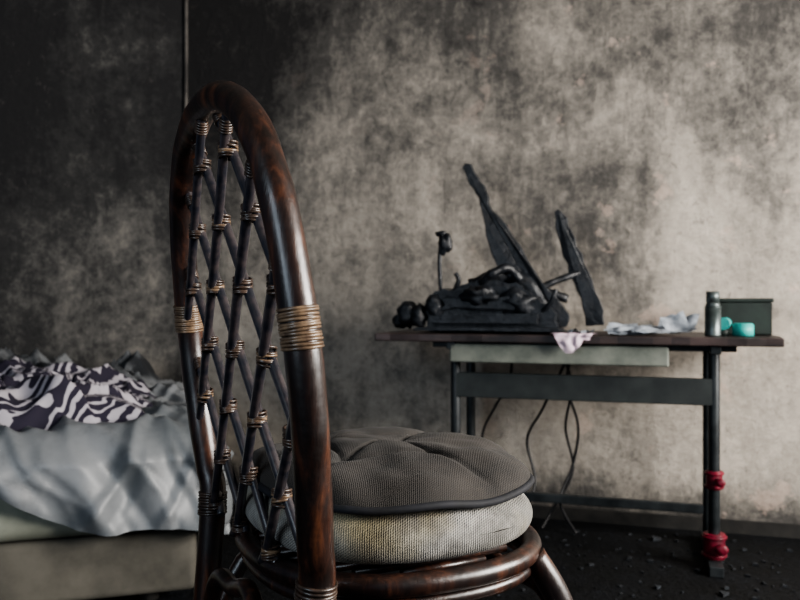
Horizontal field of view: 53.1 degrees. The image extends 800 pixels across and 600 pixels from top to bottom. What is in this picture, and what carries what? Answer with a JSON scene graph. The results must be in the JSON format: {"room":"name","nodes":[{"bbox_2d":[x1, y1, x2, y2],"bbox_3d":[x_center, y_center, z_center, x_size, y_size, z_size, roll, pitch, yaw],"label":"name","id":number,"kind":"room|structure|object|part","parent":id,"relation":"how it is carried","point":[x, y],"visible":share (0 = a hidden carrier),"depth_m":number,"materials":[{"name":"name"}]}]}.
{"room":"fire-damaged room","nodes":[
{"label":"fire-damaged room","id":0,"kind":"room"},
{"bbox_2d":[0,0,183,381],"bbox_3d":[-2.120,-0.500,3.048,2.509,2.600,0.100,0,0,-18],"label":"wall","id":1,"kind":"structure","parent":0,"point":[92,91],"depth_m":3.27,"materials":[{"name":"paint"}]},
{"bbox_2d":[93,501,799,599],"bbox_3d":[-0.154,0.825,1.097,6.489,0.050,4.769,0,0,0],"label":"floor","id":2,"kind":"structure","parent":0,"point":[681,576],"depth_m":2.42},
{"bbox_2d":[0,347,233,599],"bbox_3d":[-1.616,0.442,2.392,2.158,0.717,1.417,0,0,-18],"label":"bed","id":3,"kind":"object","parent":2,"relation":"on","point":[99,482],"visible":0.88,"depth_m":2.04,"materials":[{"name":"fabric"}]},
{"bbox_3d":[-1.647,0.486,2.375,2.020,0.243,1.220,0,0,-18],"label":"mattress","id":4,"kind":"part","parent":3,"relation":"part of","materials":[{"name":"white fabric"}]},
{"bbox_2d":[0,356,156,431],"bbox_3d":[-1.369,0.266,2.287,1.501,0.178,0.765,0,0,-18],"label":"patterned blanket","id":5,"kind":"object","parent":3,"relation":"on","point":[35,395],"depth_m":2.18,"materials":[{"name":"fabric"}]},
{"bbox_2d":[0,347,160,396],"bbox_3d":[-1.401,0.248,2.767,1.248,0.213,0.658,0,0,-18],"label":"quilt","id":6,"kind":"object","parent":3,"relation":"on","point":[133,374],"depth_m":2.69,"materials":[{"name":"grey fabric"}]},
{"bbox_3d":[-1.731,0.442,2.431,1.895,0.717,1.227,0,0,-18],"label":"frame","id":7,"kind":"part","parent":3,"relation":"part of","materials":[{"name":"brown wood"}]},
{"bbox_2d":[169,80,572,599],"bbox_3d":[-0.030,0.265,1.137,0.524,1.073,0.564,0,0,-27],"label":"rattan chair","id":8,"kind":"object","parent":2,"relation":"on","point":[441,510],"visible":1,"depth_m":0.97,"materials":[{"name":"wicker"}]},
{"bbox_2d":[239,427,534,515],"bbox_3d":[-0.022,0.226,1.145,0.387,0.060,0.417,0,0,-27],"label":"tufted cushion","id":9,"kind":"object","parent":8,"relation":"on","point":[376,471],"depth_m":1.02,"materials":[{"name":"grey fabric"}]},
{"bbox_3d":[-0.022,0.342,1.141,0.407,0.046,0.438,0,0,-27],"label":"seat frame","id":10,"kind":"part","parent":8,"relation":"part of","materials":[{"name":"wood"}]},
{"bbox_2d":[244,486,532,564],"bbox_3d":[-0.024,0.283,1.142,0.382,0.079,0.419,0,0,-27],"label":"seat cushion","id":11,"kind":"object","parent":8,"relation":"on","point":[464,525],"depth_m":0.96,"materials":[{"name":"beige fabric"}]},
{"bbox_2d":[375,329,784,577],"bbox_3d":[0.560,0.454,2.620,1.240,0.692,0.420,0,0,17],"label":"work table","id":12,"kind":"object","parent":2,"relation":"on","point":[603,348],"visible":0.91,"depth_m":2.47,"materials":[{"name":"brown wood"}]},
{"bbox_2d":[392,164,603,332],"bbox_3d":[0.319,-0.179,2.660,0.692,0.569,0.280,0,0,17],"label":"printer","id":13,"kind":"object","parent":12,"relation":"on","point":[510,296],"visible":1,"depth_m":2.61,"materials":[{"name":"black plastic"}]},
{"bbox_2d":[450,343,668,366],"bbox_3d":[0.516,0.169,2.590,0.665,0.062,0.280,0,0,17],"label":"drawer","id":14,"kind":"object","parent":12,"relation":"on","point":[611,354],"depth_m":2.45,"materials":[{"name":"grey metal"}]},
{"bbox_2d":[552,333,594,352],"bbox_3d":[0.523,0.130,2.413,0.140,0.062,0.040,0,0,17],"label":"cloth","id":15,"kind":"object","parent":12,"relation":"on","point":[569,342],"visible":1,"depth_m":2.40,"materials":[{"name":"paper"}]},
{"bbox_2d":[565,328,594,333],"bbox_3d":[0.553,0.096,2.455,0.090,0.019,0.053,0,0,17],"label":"paper scraps","id":16,"kind":"object","parent":12,"relation":"on","point":[574,330],"visible":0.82,"depth_m":2.45,"materials":[{"name":"paper"}]},
{"bbox_2d":[604,311,699,334],"bbox_3d":[0.774,0.069,2.464,0.287,0.071,0.203,0,0,17],"label":"paper sheets","id":17,"kind":"object","parent":12,"relation":"on","point":[678,323],"visible":1,"depth_m":2.45,"materials":[{"name":"white paper"}]},
{"bbox_2d":[704,291,720,335],"bbox_3d":[0.927,0.041,2.371,0.048,0.132,0.048,0,0,17],"label":"bottle","id":18,"kind":"object","parent":12,"relation":"on","point":[712,308],"visible":1,"depth_m":2.35,"materials":[{"name":"metal"}]},
{"bbox_2d":[721,317,753,336],"bbox_3d":[0.993,0.082,2.371,0.104,0.059,0.060,0,0,17],"label":"tape roll","id":19,"kind":"object","parent":12,"relation":"on","point":[738,329],"visible":0.95,"depth_m":2.35,"materials":[{"name":"teal plastic"}]},
{"bbox_2d":[719,298,773,334],"bbox_3d":[1.072,0.051,2.504,0.160,0.112,0.150,0,0,17],"label":"storage box","id":20,"kind":"object","parent":12,"relation":"on","point":[756,311],"visible":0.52,"depth_m":2.43,"materials":[{"name":"green metal"}]},
{"bbox_2d":[498,530,794,599],"bbox_3d":[0.774,0.792,1.828,2.256,0.013,1.866,0,0,0],"label":"debris","id":21,"kind":"object","parent":2,"relation":"on","point":[654,538],"visible":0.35,"depth_m":2.40,"materials":[{"name":"brown wood"}]},
{"bbox_2d":[188,0,799,523],"bbox_3d":[1.060,-0.500,2.830,4.088,2.600,0.100,0,0,17],"label":"wall","id":22,"kind":"structure","parent":0,"point":[665,134],"depth_m":2.94,"materials":[{"name":"paint"}]},
{"bbox_2d":[184,0,187,108],"bbox_3d":[-0.903,-0.500,3.372,0.020,2.600,0.015,0,0,0],"label":"trim","id":23,"kind":"structure","parent":22,"relation":"attached to","point":[185,1],"depth_m":3.37,"materials":[{"name":"grey metal"}]},
{"bbox_2d":[238,483,799,538],"bbox_3d":[1.044,0.777,2.776,3.988,0.045,0.012,0,0,17],"label":"baseboard","id":24,"kind":"structure","parent":22,"relation":"attached to","point":[771,529],"depth_m":2.81,"materials":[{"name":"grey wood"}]}
]}

